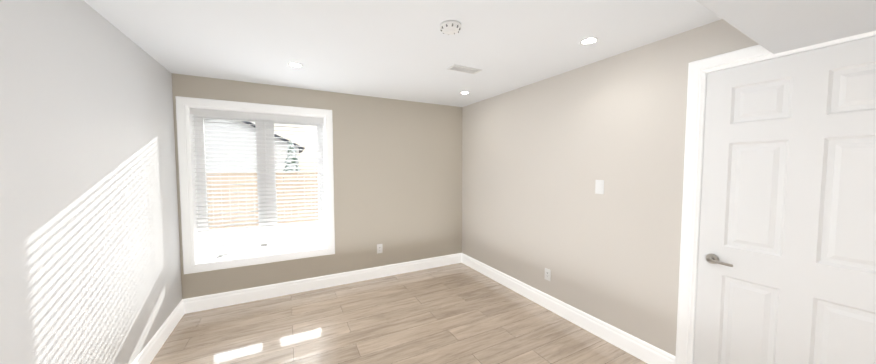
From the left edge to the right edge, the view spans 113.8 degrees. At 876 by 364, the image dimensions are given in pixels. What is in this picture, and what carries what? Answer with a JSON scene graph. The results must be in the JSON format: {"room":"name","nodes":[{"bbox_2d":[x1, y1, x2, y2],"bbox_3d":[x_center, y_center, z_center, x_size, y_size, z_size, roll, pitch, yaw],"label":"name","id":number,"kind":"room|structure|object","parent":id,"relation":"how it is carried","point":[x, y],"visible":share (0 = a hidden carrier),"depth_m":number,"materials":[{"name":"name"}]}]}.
{"room":"empty bedroom","nodes":[
{"label":"empty bedroom","id":0,"kind":"room"},
{"bbox_2d":[0,0,181,363],"bbox_3d":[-1.433,0.253,0.510,0.200,2.334,5.610,-2,3,-28],"label":"wall","id":1,"kind":"structure","parent":0,"point":[90,268],"depth_m":1.48,"materials":[{"name":"beige paint"}]},
{"bbox_2d":[132,300,183,363],"bbox_3d":[-1.314,1.345,0.573,0.015,0.146,5.110,-2,3,-28],"label":"baseboard","id":2,"kind":"structure","parent":1,"relation":"attached to","point":[150,350],"depth_m":2.29,"materials":[{"name":"white paint"}]},
{"bbox_2d":[172,73,461,298],"bbox_3d":[-1.062,0.087,3.711,3.467,2.334,0.300,-2,3,-28],"label":"wall","id":3,"kind":"structure","parent":0,"point":[397,169],"depth_m":3.66,"materials":[{"name":"beige paint"}]},
{"bbox_2d":[175,96,334,273],"bbox_3d":[-1.873,0.029,3.094,1.410,1.725,0.021,-2,3,-28],"label":"window frame","id":4,"kind":"structure","parent":3,"relation":"in","point":[190,266],"depth_m":2.93,"materials":[{"name":"white paint"}]},
{"bbox_2d":[190,108,324,246],"bbox_3d":[-1.902,-0.053,3.143,1.222,1.384,0.080,-2,3,-28],"label":"window blinds","id":5,"kind":"object","parent":4,"relation":"attached to","point":[241,234],"visible":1,"depth_m":3.11,"materials":[{"name":"white plastic"}]},
{"bbox_2d":[188,106,326,263],"bbox_3d":[-1.932,0.023,3.204,1.254,1.569,0.230,-2,3,-28],"label":"liner","id":6,"kind":"object","parent":3,"relation":"attached to","point":[193,184],"visible":0.5,"depth_m":2.90,"materials":[{"name":"white paint"}]},
{"bbox_2d":[194,115,324,258],"bbox_3d":[-1.957,0.020,3.250,1.230,1.545,0.125,-2,3,-28],"label":"window unit","id":7,"kind":"structure","parent":6,"relation":"attached to","point":[260,246],"depth_m":3.23,"materials":[{"name":"white plastic"}]},
{"bbox_2d":[196,244,326,263],"bbox_3d":[-1.932,0.800,3.244,1.230,0.012,0.230,-2,3,-28],"label":"window sill","id":8,"kind":"structure","parent":3,"relation":"attached to","point":[239,256],"depth_m":3.19,"materials":[{"name":"white paint"}]},
{"bbox_2d":[182,253,461,313],"bbox_3d":[-1.076,1.189,3.582,3.267,0.146,0.015,-2,3,-28],"label":"baseboard","id":9,"kind":"structure","parent":3,"relation":"attached to","point":[208,302],"depth_m":3.34,"materials":[{"name":"white paint"}]},
{"bbox_2d":[377,244,382,252],"bbox_3d":[-0.761,0.872,3.738,0.072,0.118,0.007,-2,3,-28],"label":"outlet","id":10,"kind":"object","parent":3,"relation":"attached to","point":[379,248],"visible":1,"depth_m":3.74,"materials":[{"name":"white plastic"}]},
{"bbox_2d":[150,263,646,363],"bbox_3d":[0.097,1.436,1.387,3.667,0.120,5.610,-2,3,-28],"label":"floor","id":11,"kind":"structure","parent":0,"point":[459,313],"depth_m":2.55,"materials":[{"name":"laminate"}]},
{"bbox_2d":[83,0,721,106],"bbox_3d":[0.097,-1.015,1.260,3.667,0.120,5.610,-2,3,-28],"label":"ceiling","id":12,"kind":"structure","parent":0,"point":[407,50],"depth_m":1.98,"materials":[{"name":"white paint"}]},
{"bbox_2d":[288,63,302,67],"bbox_3d":[-1.239,-1.015,2.489,0.116,0.004,0.116,-2,3,-28],"label":"recessed light","id":13,"kind":"object","parent":12,"relation":"in","point":[296,65],"visible":1,"depth_m":2.50,"materials":[{"name":"white plastic"}]},
{"bbox_2d":[440,20,460,34],"bbox_3d":[0.079,-0.962,1.796,0.136,0.040,0.136,-2,3,-28],"label":"smoke detector","id":14,"kind":"object","parent":12,"relation":"attached to","point":[449,27],"visible":1,"depth_m":1.76,"materials":[{"name":"white plastic"}]},
{"bbox_2d":[447,64,481,73],"bbox_3d":[0.242,-1.021,2.595,0.300,0.006,0.124,-2,3,-28],"label":"ceiling vent","id":15,"kind":"object","parent":12,"relation":"in","point":[459,68],"visible":1,"depth_m":2.59,"materials":[{"name":"white metal"}]},
{"bbox_2d":[580,37,597,44],"bbox_3d":[1.065,-0.991,2.015,0.116,0.004,0.116,-2,3,-28],"label":"recessed light","id":16,"kind":"object","parent":12,"relation":"in","point":[588,41],"visible":1,"depth_m":2.02,"materials":[{"name":"white plastic"}]},
{"bbox_2d":[462,19,758,355],"bbox_3d":[1.698,0.175,2.005,0.200,2.334,5.310,-2,3,-28],"label":"wall","id":17,"kind":"structure","parent":0,"point":[540,158],"depth_m":2.44,"materials":[{"name":"beige paint"}]},
{"bbox_2d":[545,268,550,280],"bbox_3d":[1.117,0.944,2.916,0.007,0.118,0.072,-2,3,-28],"label":"electrical outlet","id":18,"kind":"object","parent":17,"relation":"attached to","point":[548,274],"visible":1,"depth_m":2.90,"materials":[{"name":"white plastic"}]},
{"bbox_2d":[461,253,675,363],"bbox_3d":[0.993,1.211,3.156,0.015,0.146,2.712,-2,3,-28],"label":"baseboard","id":19,"kind":"structure","parent":17,"relation":"attached to","point":[642,350],"depth_m":2.58,"materials":[{"name":"white paint"}]},
{"bbox_2d":[595,180,603,193],"bbox_3d":[1.361,0.041,2.409,0.010,0.118,0.072,-2,3,-28],"label":"switch plate","id":20,"kind":"object","parent":17,"relation":"attached to","point":[599,186],"visible":1,"depth_m":2.41,"materials":[{"name":"white plastic"}]},
{"bbox_2d":[675,31,875,363],"bbox_3d":[1.948,0.307,1.520,0.221,2.121,0.988,-2,3,-28],"label":"door frame","id":21,"kind":"structure","parent":17,"relation":"attached to","point":[698,70],"depth_m":1.84,"materials":[{"name":"white paint"}]},
{"bbox_2d":[693,36,875,363],"bbox_3d":[1.861,0.351,1.472,0.092,2.022,0.815,-2,3,-28],"label":"door leaf","id":22,"kind":"structure","parent":17,"relation":"in","point":[786,273],"depth_m":1.50,"materials":[{"name":"white paint"}]},
{"bbox_2d":[696,0,875,53],"bbox_3d":[0.473,-0.777,0.566,3.267,0.284,0.450,-2,3,-28],"label":"ceiling","id":23,"kind":"structure","parent":0,"point":[775,26],"depth_m":1.17,"materials":[{"name":"paint"}]},
{"label":"outside","id":24,"kind":"structure","parent":0,"visible":0},
{"bbox_2d":[209,174,318,247],"bbox_3d":[-13.642,-0.044,34.711,70.000,0.300,66.190,-2,3,-28],"label":"ground","id":25,"kind":"structure","parent":24,"point":[231,244],"depth_m":6.32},
{"bbox_2d":[204,119,304,183],"bbox_3d":[-21.205,-3.178,29.491,12.902,6.538,12.900,-2,3,-28],"label":"house","id":26,"kind":"structure","parent":25,"relation":"on","point":[238,126],"depth_m":24.66,"materials":[{"name":"white"}]},
{"bbox_2d":[206,172,318,241],"bbox_3d":[-0.628,0.438,8.249,32.112,1.505,0.140,-2,3,-28],"label":"fence","id":27,"kind":"object","parent":25,"relation":"on","point":[255,193],"depth_m":6.32,"materials":[{"name":"brown wood"}]},
{"bbox_2d":[283,139,304,188],"bbox_3d":[-5.734,-0.324,11.227,1.072,2.720,1.100,-2,3,-28],"label":"tree","id":28,"kind":"object","parent":25,"relation":"on","point":[291,162],"depth_m":11.05,"materials":[{"name":"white plant"}]}
]}

